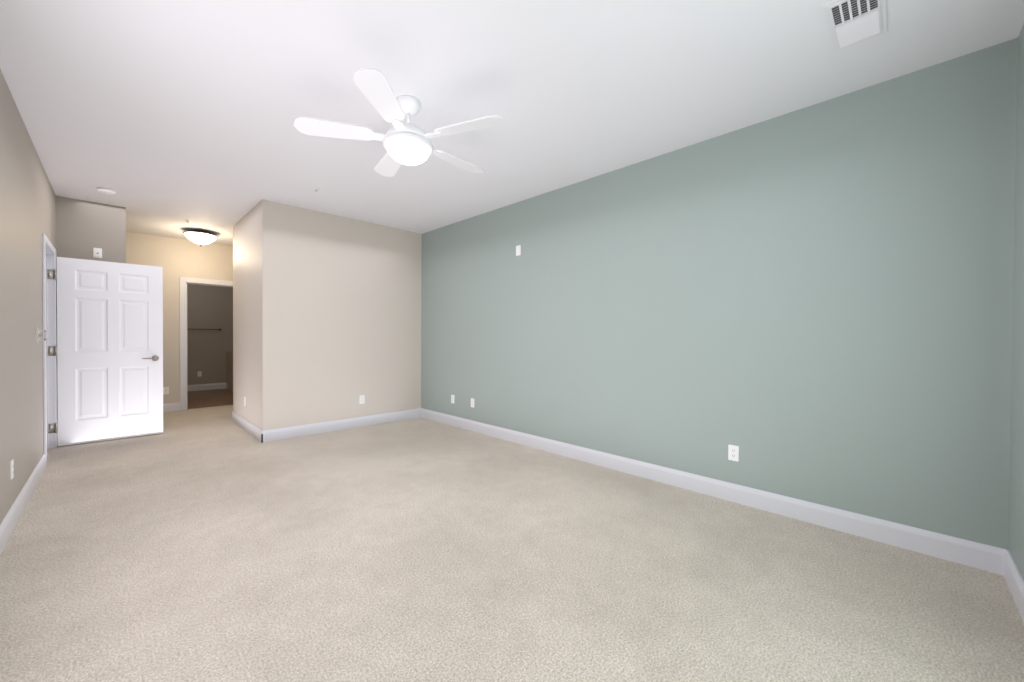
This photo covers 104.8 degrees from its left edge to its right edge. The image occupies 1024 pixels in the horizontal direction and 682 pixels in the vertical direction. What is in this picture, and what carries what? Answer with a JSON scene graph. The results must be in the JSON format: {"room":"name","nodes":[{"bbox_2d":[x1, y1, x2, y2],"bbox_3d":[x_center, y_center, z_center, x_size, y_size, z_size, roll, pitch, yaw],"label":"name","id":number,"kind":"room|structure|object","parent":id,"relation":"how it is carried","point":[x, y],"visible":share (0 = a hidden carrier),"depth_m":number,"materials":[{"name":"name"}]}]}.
{"room":"empty bedroom","nodes":[
{"label":"empty bedroom","id":0,"kind":"room"},
{"bbox_2d":[0,69,55,523],"bbox_3d":[-3.095,-0.202,2.340,8.707,2.740,0.120,1,1,45],"label":"wall","id":1,"kind":"structure","parent":0,"point":[21,376],"depth_m":2.71,"materials":[{"name":"beige paint"}]},
{"bbox_2d":[10,459,13,479],"bbox_3d":[-3.137,0.806,2.476,0.070,0.114,0.007,1,1,45],"label":"electrical outlet","id":2,"kind":"object","parent":1,"relation":"attached to","point":[12,467],"visible":0.98,"depth_m":2.47,"materials":[{"name":"white plastic"}]},
{"bbox_2d":[0,454,45,553],"bbox_3d":[-2.135,1.116,1.484,5.868,0.133,0.014,1,1,45],"label":"baseboard","id":3,"kind":"structure","parent":1,"relation":"attached to","point":[11,518],"depth_m":2.62,"materials":[{"name":"white wood"}]},
{"bbox_2d":[36,327,45,343],"bbox_3d":[-3.909,-0.047,3.274,0.050,0.135,0.052,1,1,45],"label":"bedroom light switch","id":4,"kind":"object","parent":1,"relation":"attached to","point":[38,335],"visible":1,"depth_m":3.26,"materials":[{"name":"white plastic"}]},
{"bbox_2d":[42,233,57,466],"bbox_3d":[-4.595,0.086,3.848,0.978,2.114,0.136,1,1,45],"label":"door frame","id":5,"kind":"structure","parent":1,"relation":"attached to","point":[50,342],"depth_m":4.16,"materials":[{"name":"white wood"}]},
{"bbox_2d":[47,257,162,445],"bbox_3d":[-4.593,0.113,4.484,0.155,2.022,0.938,1,1,45],"label":"door","id":6,"kind":"structure","parent":1,"relation":"in","point":[107,350],"depth_m":4.47,"materials":[{"name":"white wood"}]},
{"bbox_2d":[56,196,125,422],"bbox_3d":[-4.893,-0.237,4.607,0.120,2.740,0.552,1,1,45],"label":"wall","id":7,"kind":"structure","parent":0,"point":[84,228],"depth_m":4.54,"materials":[{"name":"beige paint"}]},
{"bbox_2d":[93,248,101,257],"bbox_3d":[-4.810,-1.022,4.578,0.020,0.114,0.070,1,1,45],"label":"switch box","id":8,"kind":"object","parent":7,"relation":"attached to","point":[97,252],"visible":1,"depth_m":4.58,"materials":[{"name":"white plastic"}]},
{"bbox_2d":[126,231,232,403],"bbox_3d":[-5.435,-0.258,6.245,0.120,2.740,2.107,1,1,45],"label":"wall","id":9,"kind":"structure","parent":0,"point":[167,254],"depth_m":6.24,"materials":[{"name":"beige paint"}]},
{"bbox_2d":[163,387,168,393],"bbox_3d":[-5.424,0.778,6.183,0.007,0.114,0.070,1,1,45],"label":"electrical outlet","id":10,"kind":"object","parent":9,"relation":"attached to","point":[165,390],"visible":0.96,"depth_m":6.18,"materials":[{"name":"white plastic"}]},
{"bbox_2d":[163,402,179,411],"bbox_3d":[-5.721,1.048,5.884,0.014,0.133,1.182,1,1,45],"label":"baseboard","id":11,"kind":"structure","parent":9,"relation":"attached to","point":[169,407],"depth_m":6.22,"materials":[{"name":"white wood"}]},
{"bbox_2d":[180,277,232,410],"bbox_3d":[-4.990,0.043,6.684,0.136,2.135,0.990,1,1,45],"label":"door frame","id":12,"kind":"structure","parent":9,"relation":"attached to","point":[183,382],"depth_m":6.33,"materials":[{"name":"white wood"}]},
{"bbox_2d":[187,389,232,408],"bbox_3d":[-6.271,1.135,7.383,2.760,0.080,5.095,1,1,45],"label":"floor","id":13,"kind":"structure","parent":0,"point":[209,398],"depth_m":7.53,"materials":[{"name":"brown wood"}]},
{"bbox_2d":[226,351,232,390],"bbox_3d":[-5.566,0.664,8.839,1.447,0.840,1.137,1,1,45],"label":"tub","id":14,"kind":"object","parent":13,"relation":"on","point":[229,368],"visible":0.08,"depth_m":8.70,"materials":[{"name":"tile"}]},
{"bbox_2d":[187,284,232,384],"bbox_3d":[-6.737,-0.292,8.762,0.120,2.740,2.900,1,1,45],"label":"wall","id":15,"kind":"structure","parent":0,"point":[209,307],"depth_m":8.71,"materials":[{"name":"beige paint"}]},
{"bbox_2d":[187,383,226,390],"bbox_3d":[-6.697,1.012,8.729,0.014,0.133,2.900,1,1,45],"label":"baseboard","id":16,"kind":"structure","parent":15,"relation":"attached to","point":[198,387],"depth_m":8.69,"materials":[{"name":"white wood"}]},
{"bbox_2d":[233,202,259,428],"bbox_3d":[-3.374,-0.233,5.091,1.467,2.740,0.120,1,1,45],"label":"wall","id":17,"kind":"structure","parent":0,"point":[246,305],"depth_m":4.96,"materials":[{"name":"beige paint"}]},
{"bbox_2d":[232,412,262,442],"bbox_3d":[-3.382,1.071,5.010,1.601,0.133,0.014,1,1,45],"label":"baseboard return","id":18,"kind":"object","parent":17,"relation":"attached to","point":[254,431],"visible":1,"depth_m":4.92,"materials":[{"name":"white wood"}]},
{"bbox_2d":[260,199,421,430],"bbox_3d":[-2.085,-0.228,5.261,0.120,2.740,2.181,1,1,45],"label":"wall","id":19,"kind":"structure","parent":0,"point":[340,315],"depth_m":5.01,"materials":[{"name":"beige paint"}]},
{"bbox_2d":[261,408,420,442],"bbox_3d":[-2.092,1.077,5.180,0.014,0.133,2.075,1,1,45],"label":"baseboard","id":20,"kind":"structure","parent":19,"relation":"attached to","point":[301,430],"depth_m":5.03,"materials":[{"name":"white wood"}]},
{"bbox_2d":[359,395,364,403],"bbox_3d":[-2.003,0.783,5.271,0.007,0.114,0.070,1,1,45],"label":"electrical outlet","id":21,"kind":"object","parent":19,"relation":"attached to","point":[361,399],"visible":1,"depth_m":5.27,"materials":[{"name":"white plastic"}]},
{"bbox_2d":[0,405,1023,681],"bbox_3d":[-2.190,1.203,3.315,8.767,0.080,5.095,1,1,45],"label":"floor","id":22,"kind":"structure","parent":0,"point":[206,545],"depth_m":1.98,"materials":[{"name":"beige carpet"}]},
{"bbox_2d":[0,0,1023,245],"bbox_3d":[-3.150,-1.643,4.259,11.527,0.100,5.095,1,1,45],"label":"ceiling","id":23,"kind":"structure","parent":0,"point":[168,118],"depth_m":2.39,"materials":[{"name":"white paint"}]},
{"bbox_2d":[96,187,115,194],"bbox_3d":[-4.290,-1.577,4.170,0.144,0.043,0.144,1,1,45],"label":"smoke detector","id":24,"kind":"object","parent":23,"relation":"attached to","point":[105,191],"visible":1,"depth_m":4.14,"materials":[{"name":"white plastic"}]},
{"bbox_2d":[183,231,217,246],"bbox_3d":[-4.606,-1.502,5.837,0.408,0.233,0.408,1,1,45],"label":"light","id":25,"kind":"object","parent":23,"relation":"attached to","point":[200,238],"visible":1,"depth_m":5.74,"materials":[{"name":"white glass"}]},
{"bbox_2d":[294,68,503,176],"bbox_3d":[-0.660,-1.364,2.623,1.289,0.395,1.271,1,1,45],"label":"fan","id":26,"kind":"object","parent":23,"relation":"hanging from","point":[408,143],"visible":1,"depth_m":2.46,"materials":[{"name":"white plastic"}]},
{"bbox_2d":[823,0,886,51],"bbox_3d":[1.645,-1.534,1.883,0.205,0.012,0.400,1,1,45],"label":"ceiling vent","id":27,"kind":"object","parent":23,"relation":"in","point":[851,22],"visible":1,"depth_m":1.89,"materials":[{"name":"white metal"}]},
{"bbox_2d":[421,38,1017,549],"bbox_3d":[0.640,-0.198,4.000,5.520,2.740,0.120,1,1,45],"label":"wall","id":28,"kind":"structure","parent":0,"point":[813,304],"depth_m":2.69,"materials":[{"name":"green paint"}]},
{"bbox_2d":[451,395,454,402],"bbox_3d":[-0.804,0.789,5.354,0.070,0.114,0.007,1,1,45],"label":"electrical outlet","id":29,"kind":"object","parent":28,"relation":"attached to","point":[452,398],"visible":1,"depth_m":5.35,"materials":[{"name":"white plastic"}]},
{"bbox_2d":[516,245,520,255],"bbox_3d":[0.071,-1.027,4.474,0.070,0.114,0.006,1,1,45],"label":"electrical outlet","id":30,"kind":"object","parent":28,"relation":"attached to","point":[518,250],"visible":1,"depth_m":4.47,"materials":[{"name":"white plastic"}]},
{"bbox_2d":[421,408,1006,575],"bbox_3d":[0.585,1.105,3.966,5.520,0.133,0.014,1,1,45],"label":"baseboard","id":31,"kind":"structure","parent":28,"relation":"attached to","point":[985,557],"depth_m":2.71,"materials":[{"name":"white wood"}]},
{"bbox_2d":[728,445,738,461],"bbox_3d":[1.639,0.829,2.919,0.070,0.114,0.007,1,1,45],"label":"electrical outlet","id":32,"kind":"object","parent":28,"relation":"attached to","point":[733,452],"visible":1,"depth_m":2.92,"materials":[{"name":"white plastic"}]},
{"bbox_2d":[1008,23,1023,580],"bbox_3d":[1.333,-0.159,0.702,0.120,2.740,3.812,1,1,45],"label":"wall","id":33,"kind":"structure","parent":0,"point":[1016,523],"depth_m":1.91,"materials":[{"name":"green paint"}]},
{"bbox_2d":[1004,550,1023,622],"bbox_3d":[1.236,1.144,0.721,0.014,0.133,3.692,1,1,45],"label":"baseboard","id":34,"kind":"structure","parent":33,"relation":"attached to","point":[1014,579],"depth_m":1.84,"materials":[{"name":"white wood"}]}
]}

